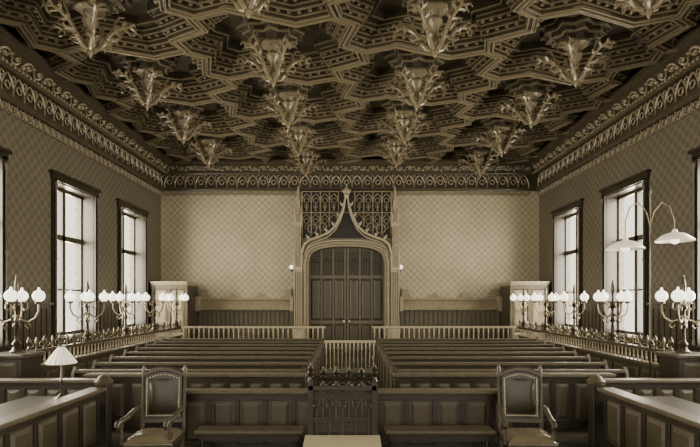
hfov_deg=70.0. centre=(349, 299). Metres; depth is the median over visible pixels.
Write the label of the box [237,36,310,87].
pendant
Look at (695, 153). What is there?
window
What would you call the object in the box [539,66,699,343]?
wall
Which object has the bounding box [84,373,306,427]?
wall
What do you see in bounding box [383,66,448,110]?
pendant
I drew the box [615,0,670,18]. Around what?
pendant
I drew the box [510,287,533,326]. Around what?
candelabrum
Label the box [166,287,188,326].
candelabrum
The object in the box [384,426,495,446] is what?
bench
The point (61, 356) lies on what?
desk lamp
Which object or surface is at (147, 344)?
pew
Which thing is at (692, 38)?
crown molding
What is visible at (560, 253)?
window
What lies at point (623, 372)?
pew
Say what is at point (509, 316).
enclosure
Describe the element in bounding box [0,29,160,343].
wall
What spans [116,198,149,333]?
window
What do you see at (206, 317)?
wainscot
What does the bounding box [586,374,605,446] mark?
end post
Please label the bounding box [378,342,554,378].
pew
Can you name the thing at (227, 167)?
frieze
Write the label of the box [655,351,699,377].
pedestal
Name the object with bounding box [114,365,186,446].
armchair
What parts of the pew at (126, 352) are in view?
backrest, rail, panel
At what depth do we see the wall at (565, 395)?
8.95 m
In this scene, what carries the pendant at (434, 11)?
hanging from the ceiling
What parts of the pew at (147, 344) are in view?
backrest, rail, panel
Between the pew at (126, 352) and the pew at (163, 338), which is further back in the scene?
the pew at (163, 338)
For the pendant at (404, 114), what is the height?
1.070 m
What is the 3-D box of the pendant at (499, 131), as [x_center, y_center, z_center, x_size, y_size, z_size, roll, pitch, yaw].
[5.452,-5.665,18.016,1.820,1.070,1.741,0,0,0]
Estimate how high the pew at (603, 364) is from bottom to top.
1.020 m
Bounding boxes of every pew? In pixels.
[71,367,305,377]
[92,360,310,387]
[109,354,313,377]
[123,349,316,383]
[135,346,319,382]
[145,342,321,375]
[153,339,323,367]
[161,337,325,367]
[374,337,538,364]
[376,339,546,372]
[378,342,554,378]
[380,346,564,384]
[383,349,576,387]
[386,354,590,387]
[389,360,607,387]
[394,367,628,377]
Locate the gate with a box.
[324,340,375,372]
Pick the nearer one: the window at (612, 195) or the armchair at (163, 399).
the armchair at (163, 399)
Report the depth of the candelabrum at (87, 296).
13.15 m
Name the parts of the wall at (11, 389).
panel, panel, rail, panel, panel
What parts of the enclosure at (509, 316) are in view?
panel, cornice, panel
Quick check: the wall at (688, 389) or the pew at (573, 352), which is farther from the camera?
the pew at (573, 352)
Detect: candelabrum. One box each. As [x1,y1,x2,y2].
[0,275,44,352]
[65,280,108,341]
[109,283,142,335]
[142,285,166,330]
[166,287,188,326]
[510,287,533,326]
[531,285,559,330]
[560,283,588,335]
[593,280,632,341]
[655,275,699,352]
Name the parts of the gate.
rail, rail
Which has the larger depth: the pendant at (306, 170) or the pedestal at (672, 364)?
the pendant at (306, 170)
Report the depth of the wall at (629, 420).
6.64 m
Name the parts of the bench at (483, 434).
seat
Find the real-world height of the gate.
1.020 m
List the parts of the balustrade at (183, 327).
rail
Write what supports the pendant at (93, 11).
hanging from the ceiling
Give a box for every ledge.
[196,289,293,310]
[399,289,501,310]
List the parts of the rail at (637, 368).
rail, frame, hand rail, panel, panel, panel, panel, panel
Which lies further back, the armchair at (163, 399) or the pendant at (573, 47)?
the pendant at (573, 47)
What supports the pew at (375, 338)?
on the floor
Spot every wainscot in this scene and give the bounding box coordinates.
[0,302,150,362]
[199,310,293,337]
[400,310,498,337]
[549,302,699,362]
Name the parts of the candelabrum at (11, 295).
arm, globe, arm, stem, arm, globe, arm, globe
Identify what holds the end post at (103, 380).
on the floor
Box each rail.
[26,320,182,377]
[517,320,673,377]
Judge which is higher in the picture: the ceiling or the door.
the ceiling
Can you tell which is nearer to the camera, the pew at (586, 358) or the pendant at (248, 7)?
the pendant at (248, 7)
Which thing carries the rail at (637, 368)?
on the floor
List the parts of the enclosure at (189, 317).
panel, cornice, panel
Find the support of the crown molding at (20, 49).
attached to the wall at (35, 152)
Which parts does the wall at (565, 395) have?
panel, panel, panel, panel, panel, rail, panel, panel, panel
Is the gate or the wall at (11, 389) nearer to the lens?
the wall at (11, 389)
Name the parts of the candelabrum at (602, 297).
globe, arm, globe, arm, stem, arm, globe, arm, globe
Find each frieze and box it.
[0,45,167,195]
[162,166,530,195]
[532,45,699,195]
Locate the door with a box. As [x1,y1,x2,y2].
[293,184,400,351]
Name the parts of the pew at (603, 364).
panel, backrest, rail, panel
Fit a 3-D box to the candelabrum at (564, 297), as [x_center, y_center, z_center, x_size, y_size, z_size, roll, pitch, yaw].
[6.935,0.290,15.470,0.807,1.620,0.807,0,0,25]
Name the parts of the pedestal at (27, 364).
panel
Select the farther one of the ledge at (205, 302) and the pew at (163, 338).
the ledge at (205, 302)
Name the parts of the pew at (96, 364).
panel, rail, backrest, panel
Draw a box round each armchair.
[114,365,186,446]
[497,365,558,446]
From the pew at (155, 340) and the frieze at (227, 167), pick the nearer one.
the pew at (155, 340)
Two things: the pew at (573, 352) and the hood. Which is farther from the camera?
the hood
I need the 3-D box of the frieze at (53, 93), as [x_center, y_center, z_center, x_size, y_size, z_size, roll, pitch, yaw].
[-8.129,-5.228,15.466,0.417,1.364,13.303,0,0,0]
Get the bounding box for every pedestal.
[0,351,44,377]
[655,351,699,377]
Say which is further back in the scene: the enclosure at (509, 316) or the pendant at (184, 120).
the enclosure at (509, 316)
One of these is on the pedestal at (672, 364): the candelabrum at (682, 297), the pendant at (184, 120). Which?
the candelabrum at (682, 297)
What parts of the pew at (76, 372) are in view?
panel, backrest, rail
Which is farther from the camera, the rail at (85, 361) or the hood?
the hood
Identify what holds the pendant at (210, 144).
hanging from the ceiling
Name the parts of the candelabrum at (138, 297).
globe, arm, globe, arm, stem, arm, globe, arm, globe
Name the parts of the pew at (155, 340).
backrest, rail, panel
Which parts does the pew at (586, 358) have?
panel, backrest, rail, panel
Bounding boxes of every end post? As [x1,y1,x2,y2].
[94,374,113,446]
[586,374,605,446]
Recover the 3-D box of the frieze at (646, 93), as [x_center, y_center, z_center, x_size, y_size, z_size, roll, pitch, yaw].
[8.129,-5.228,15.466,0.417,1.364,13.303,0,0,0]
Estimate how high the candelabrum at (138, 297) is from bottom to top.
1.620 m
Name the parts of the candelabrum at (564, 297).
globe, arm, stem, arm, globe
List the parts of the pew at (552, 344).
panel, rail, backrest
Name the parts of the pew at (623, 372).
rail, backrest, panel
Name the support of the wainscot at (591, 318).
attached to the wall at (664, 152)
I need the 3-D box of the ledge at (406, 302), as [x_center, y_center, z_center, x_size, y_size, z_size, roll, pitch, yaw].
[4.400,0.000,21.980,4.440,1.000,0.440,0,0,0]
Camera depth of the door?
22.04 m
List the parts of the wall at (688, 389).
panel, panel, rail, panel, panel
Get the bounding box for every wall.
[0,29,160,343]
[0,378,96,403]
[0,387,105,446]
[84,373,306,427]
[161,156,538,339]
[180,388,519,446]
[392,373,615,427]
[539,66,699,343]
[597,387,699,446]
[603,378,699,403]
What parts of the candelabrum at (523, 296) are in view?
globe, globe, stem, globe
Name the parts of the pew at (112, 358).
panel, rail, backrest, panel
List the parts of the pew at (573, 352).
panel, rail, backrest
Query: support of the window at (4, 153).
in the wall at (35, 152)
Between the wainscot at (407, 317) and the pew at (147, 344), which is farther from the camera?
the wainscot at (407, 317)
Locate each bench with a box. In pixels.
[194,426,304,446]
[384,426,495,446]
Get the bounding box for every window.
[0,146,12,350]
[49,169,101,342]
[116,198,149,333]
[550,198,583,333]
[598,169,650,342]
[687,146,699,350]
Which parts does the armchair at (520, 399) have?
arm, backrest, stud trim, seat rail, seat, arm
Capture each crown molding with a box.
[0,24,171,190]
[162,159,537,190]
[527,23,699,190]
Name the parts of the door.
panel, frame rail, tympanum panel, panel, frame rail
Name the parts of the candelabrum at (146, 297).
globe, arm, stem, arm, globe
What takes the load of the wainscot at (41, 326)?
attached to the wall at (35, 152)
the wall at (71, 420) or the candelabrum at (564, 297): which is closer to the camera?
the wall at (71, 420)
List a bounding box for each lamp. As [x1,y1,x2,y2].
[45,347,76,398]
[606,189,695,377]
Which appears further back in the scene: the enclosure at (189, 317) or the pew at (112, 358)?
the enclosure at (189, 317)
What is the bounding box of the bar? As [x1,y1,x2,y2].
[303,363,380,446]
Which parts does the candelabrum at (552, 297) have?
globe, arm, globe, stem, arm, globe, arm, globe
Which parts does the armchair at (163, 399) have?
arm, seat, seat rail, stud trim, backrest, frame, arm, leg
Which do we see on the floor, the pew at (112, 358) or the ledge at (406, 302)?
the pew at (112, 358)
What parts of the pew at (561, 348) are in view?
panel, rail, backrest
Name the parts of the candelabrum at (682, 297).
globe, arm, globe, arm, stem, arm, globe, arm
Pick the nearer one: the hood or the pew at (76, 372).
the pew at (76, 372)
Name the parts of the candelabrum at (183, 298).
globe, arm, stem, globe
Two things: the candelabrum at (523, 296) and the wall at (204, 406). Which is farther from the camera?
the candelabrum at (523, 296)
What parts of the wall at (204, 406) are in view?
panel, panel, panel, panel, panel, rail, panel, panel, panel, panel, panel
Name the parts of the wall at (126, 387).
panel, panel, rail, panel, panel, panel, panel, panel, panel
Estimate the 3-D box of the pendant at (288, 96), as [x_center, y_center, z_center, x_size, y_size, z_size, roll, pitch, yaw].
[-1.848,-5.665,15.066,1.820,1.070,1.741,0,0,0]
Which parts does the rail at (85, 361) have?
panel, panel, panel, panel, panel, hand rail, frame, rail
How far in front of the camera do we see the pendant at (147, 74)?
13.41 m
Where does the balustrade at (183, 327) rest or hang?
on the floor
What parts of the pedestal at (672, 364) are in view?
panel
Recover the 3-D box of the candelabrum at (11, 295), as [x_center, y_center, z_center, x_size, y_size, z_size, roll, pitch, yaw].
[-6.935,0.290,10.400,0.807,1.620,0.807,0,0,25]
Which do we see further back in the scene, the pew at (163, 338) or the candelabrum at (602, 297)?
the pew at (163, 338)
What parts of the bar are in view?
backing panel, frame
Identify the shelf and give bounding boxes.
[303,435,380,446]
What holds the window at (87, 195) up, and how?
in the wall at (35, 152)
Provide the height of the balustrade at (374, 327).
1.280 m
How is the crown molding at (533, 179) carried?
attached to the wall at (243, 246)
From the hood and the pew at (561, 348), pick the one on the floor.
the pew at (561, 348)
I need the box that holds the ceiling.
[0,0,699,163]
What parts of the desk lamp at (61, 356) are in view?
stem, lamp shade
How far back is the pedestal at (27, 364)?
10.06 m
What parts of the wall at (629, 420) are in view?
panel, panel, panel, panel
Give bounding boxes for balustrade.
[181,326,324,337]
[372,326,515,359]
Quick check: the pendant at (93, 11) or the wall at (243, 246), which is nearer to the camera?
the pendant at (93, 11)
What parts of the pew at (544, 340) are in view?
panel, rail, backrest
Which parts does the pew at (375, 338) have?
panel, rail, backrest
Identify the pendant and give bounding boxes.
[41,0,137,57]
[111,66,181,109]
[156,109,211,143]
[186,139,232,167]
[225,0,274,18]
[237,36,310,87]
[259,90,318,128]
[274,125,323,156]
[285,150,326,176]
[373,139,418,167]
[377,109,430,143]
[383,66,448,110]
[391,0,475,57]
[458,150,500,176]
[475,125,525,156]
[500,90,561,128]
[535,36,616,87]
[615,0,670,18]
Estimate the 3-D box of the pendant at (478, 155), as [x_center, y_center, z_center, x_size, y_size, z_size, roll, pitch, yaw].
[5.452,-5.665,20.966,1.820,1.070,1.741,0,0,0]
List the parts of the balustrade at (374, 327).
rail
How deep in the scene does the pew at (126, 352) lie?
12.88 m
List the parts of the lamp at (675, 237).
bulb, lamp shade, arm, arm, lamp shade, bulb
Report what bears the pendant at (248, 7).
hanging from the ceiling
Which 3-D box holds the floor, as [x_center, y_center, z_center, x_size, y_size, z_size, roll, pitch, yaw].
[0.000,2.400,9.100,16.800,0.200,26.200,0,0,0]
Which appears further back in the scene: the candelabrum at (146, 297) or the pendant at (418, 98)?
the candelabrum at (146, 297)
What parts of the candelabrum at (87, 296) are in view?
globe, arm, globe, stem, globe, arm, arm, globe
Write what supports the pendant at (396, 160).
hanging from the ceiling
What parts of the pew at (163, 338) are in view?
backrest, rail, panel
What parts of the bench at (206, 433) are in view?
seat, leg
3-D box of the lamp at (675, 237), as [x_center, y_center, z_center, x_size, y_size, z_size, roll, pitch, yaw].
[6.300,-0.025,10.500,1.780,4.650,0.740,0,0,0]
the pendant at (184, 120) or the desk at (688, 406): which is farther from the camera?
the pendant at (184, 120)
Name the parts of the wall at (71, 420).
panel, panel, panel, panel, panel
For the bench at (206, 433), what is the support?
on the floor
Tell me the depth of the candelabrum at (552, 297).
17.69 m
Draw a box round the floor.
[107,352,592,446]
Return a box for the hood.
[301,184,391,254]
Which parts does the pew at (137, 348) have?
backrest, rail, panel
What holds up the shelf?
attached to the bar
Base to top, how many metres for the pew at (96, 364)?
1.020 m
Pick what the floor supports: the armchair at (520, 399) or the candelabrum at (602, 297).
the armchair at (520, 399)
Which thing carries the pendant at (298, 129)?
hanging from the ceiling
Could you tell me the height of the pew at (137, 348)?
1.020 m
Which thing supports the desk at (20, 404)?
on the floor
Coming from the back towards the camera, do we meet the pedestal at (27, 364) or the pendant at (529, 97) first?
the pendant at (529, 97)
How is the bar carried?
on the floor
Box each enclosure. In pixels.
[150,281,197,339]
[500,281,549,339]
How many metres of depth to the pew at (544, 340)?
16.13 m
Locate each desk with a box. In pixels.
[0,396,57,417]
[640,396,699,415]

